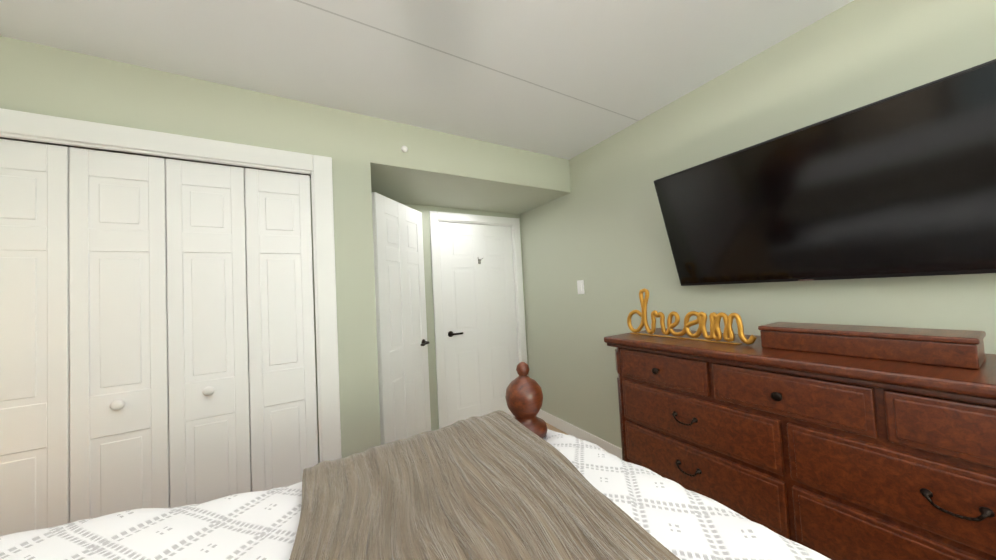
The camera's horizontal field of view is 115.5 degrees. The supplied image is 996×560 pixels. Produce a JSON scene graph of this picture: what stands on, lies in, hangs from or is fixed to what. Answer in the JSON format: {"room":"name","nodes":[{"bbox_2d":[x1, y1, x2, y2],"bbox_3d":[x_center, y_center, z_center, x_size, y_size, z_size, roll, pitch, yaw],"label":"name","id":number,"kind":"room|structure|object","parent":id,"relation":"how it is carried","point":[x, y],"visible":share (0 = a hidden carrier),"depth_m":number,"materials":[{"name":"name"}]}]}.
{"room":"bedroom","nodes":[
{"label":"bedroom","id":0,"kind":"room"},
{"bbox_2d":[245,181,319,471],"bbox_3d":[-1.741,0.258,1.818,1.700,2.440,0.640,-2,-2,-30],"label":"wall","id":1,"kind":"structure","parent":0,"point":[314,324],"depth_m":2.35,"materials":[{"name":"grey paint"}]},
{"bbox_2d":[0,36,570,457],"bbox_3d":[-0.881,0.215,1.877,3.550,2.440,0.120,-2,-2,-30],"label":"wall","id":2,"kind":"structure","parent":0,"point":[62,83],"depth_m":1.80,"materials":[{"name":"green paint"}]},
{"bbox_2d":[0,137,318,536],"bbox_3d":[-1.522,0.431,1.449,1.184,2.021,0.076,-2,-2,-30],"label":"bifold closet door","id":3,"kind":"structure","parent":2,"relation":"in","point":[134,362],"depth_m":1.42,"materials":[{"name":"white paint"}]},
{"bbox_2d":[0,108,341,461],"bbox_3d":[-1.540,0.385,1.477,1.400,2.140,0.141,-2,-2,-30],"label":"trim","id":4,"kind":"structure","parent":2,"relation":"attached to","point":[14,124],"depth_m":1.70,"materials":[{"name":"white paint"}]},
{"bbox_2d":[401,146,407,151],"bbox_3d":[-0.602,-0.846,2.027,0.040,0.040,0.020,-2,-2,-30],"label":"smoke detector","id":5,"kind":"object","parent":2,"relation":"attached to","point":[404,148],"visible":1,"depth_m":2.02,"materials":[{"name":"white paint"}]},
{"bbox_2d":[0,0,853,159],"bbox_3d":[0.192,-1.174,-0.054,3.790,0.080,4.690,-2,-2,-30],"label":"ceiling","id":6,"kind":"structure","parent":0,"point":[567,79],"depth_m":1.44,"materials":[{"name":"paint"}]},
{"bbox_2d":[401,203,528,430],"bbox_3d":[-0.498,0.352,3.012,1.760,2.210,0.120,-2,-2,-30],"label":"wall","id":7,"kind":"structure","parent":0,"point":[424,210],"depth_m":2.88,"materials":[{"name":"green paint"}]},
{"bbox_2d":[438,222,518,425],"bbox_3d":[-0.167,0.433,3.163,0.820,2.000,0.139,-2,-2,-30],"label":"entry door","id":8,"kind":"structure","parent":7,"relation":"in","point":[479,317],"depth_m":3.13,"materials":[{"name":"white paint"}]},
{"bbox_2d":[429,211,527,428],"bbox_3d":[-0.180,0.397,3.184,1.000,2.100,0.141,-2,-2,-30],"label":"door frame","id":9,"kind":"structure","parent":7,"relation":"attached to","point":[436,217],"depth_m":2.96,"materials":[{"name":"white paint"}]},
{"bbox_2d":[371,170,561,213],"bbox_3d":[-0.303,-0.745,2.735,1.640,0.060,0.680,-2,-2,-30],"label":"ceiling","id":10,"kind":"structure","parent":0,"point":[406,189],"depth_m":2.65,"materials":[{"name":"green paint"}]},
{"bbox_2d":[546,423,568,434],"bbox_3d":[0.110,1.355,0.193,3.760,0.060,5.490,-2,-2,-30],"label":"floor","id":11,"kind":"structure","parent":0,"point":[551,427],"depth_m":2.96,"materials":[{"name":"beige carpet"}]},
{"bbox_2d":[0,362,830,559],"bbox_3d":[-0.405,0.541,-0.049,2.388,1.600,1.941,-2,-2,-30],"label":"bed","id":12,"kind":"object","parent":11,"relation":"on","point":[524,483],"visible":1,"depth_m":0.66,"materials":[{"name":"white fabric"}]},
{"bbox_2d":[604,328,995,559],"bbox_3d":[1.239,0.788,1.238,0.535,1.030,1.580,-2,-2,-30],"label":"dresser","id":13,"kind":"object","parent":11,"relation":"on","point":[834,457],"visible":0.88,"depth_m":1.04,"materials":[{"name":"brown wood"}]},
{"bbox_2d":[630,332,741,344],"bbox_3d":[0.936,0.299,1.634,0.030,0.005,0.560,-2,-2,-30],"label":"base","id":14,"kind":"object","parent":13,"relation":"on","point":[726,342],"visible":0.96,"depth_m":1.57,"materials":[{"name":"gold metal"}]},
{"bbox_2d":[627,288,756,344],"bbox_3d":[0.936,0.166,1.619,0.023,0.262,0.640,-2,-2,-30],"label":"sign","id":15,"kind":"object","parent":14,"relation":"on","point":[715,329],"visible":1,"depth_m":1.55,"materials":[{"name":"gold metal"}]},
{"bbox_2d":[758,322,985,369],"bbox_3d":[1.303,0.220,1.145,0.200,0.089,0.510,-2,-2,-30],"label":"box","id":16,"kind":"object","parent":13,"relation":"on","point":[953,348],"visible":1,"depth_m":1.04,"materials":[{"name":"brown wood"}]},
{"bbox_2d":[520,0,995,447],"bbox_3d":[1.646,0.058,1.163,0.120,2.440,5.490,-2,-2,-30],"label":"wall","id":17,"kind":"structure","parent":0,"point":[600,230],"depth_m":1.74,"materials":[{"name":"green paint"}]},
{"bbox_2d":[536,409,621,459],"bbox_3d":[1.126,1.288,1.995,0.014,0.100,3.150,-2,-2,-30],"label":"baseboard","id":18,"kind":"structure","parent":17,"relation":"attached to","point":[566,427],"depth_m":2.72,"materials":[{"name":"white paint"}]},
{"bbox_2d":[577,280,583,293],"bbox_3d":[0.700,0.062,2.669,0.011,0.118,0.075,-2,-2,-30],"label":"switch plate","id":19,"kind":"object","parent":17,"relation":"attached to","point":[580,286],"visible":1,"depth_m":2.66,"materials":[{"name":"white paint"}]},
{"bbox_2d":[654,59,995,285],"bbox_3d":[1.292,-0.301,1.370,0.264,0.615,1.110,-2,-2,-30],"label":"tv","id":20,"kind":"object","parent":17,"relation":"attached to","point":[902,184],"visible":1,"depth_m":1.18,"materials":[{"name":"black plastic"}]},
{"bbox_3d":[-1.009,0.351,2.256,0.120,2.210,0.680,-2,-2,-30],"label":"wall","id":21,"kind":"structure","parent":0,"visible":0},
{"bbox_2d":[372,192,430,444],"bbox_3d":[-0.684,0.429,2.309,0.452,2.000,0.438,-2,-2,-30],"label":"door","id":22,"kind":"structure","parent":21,"relation":"in","point":[403,366],"depth_m":2.25,"materials":[{"name":"white paint"}]}
]}

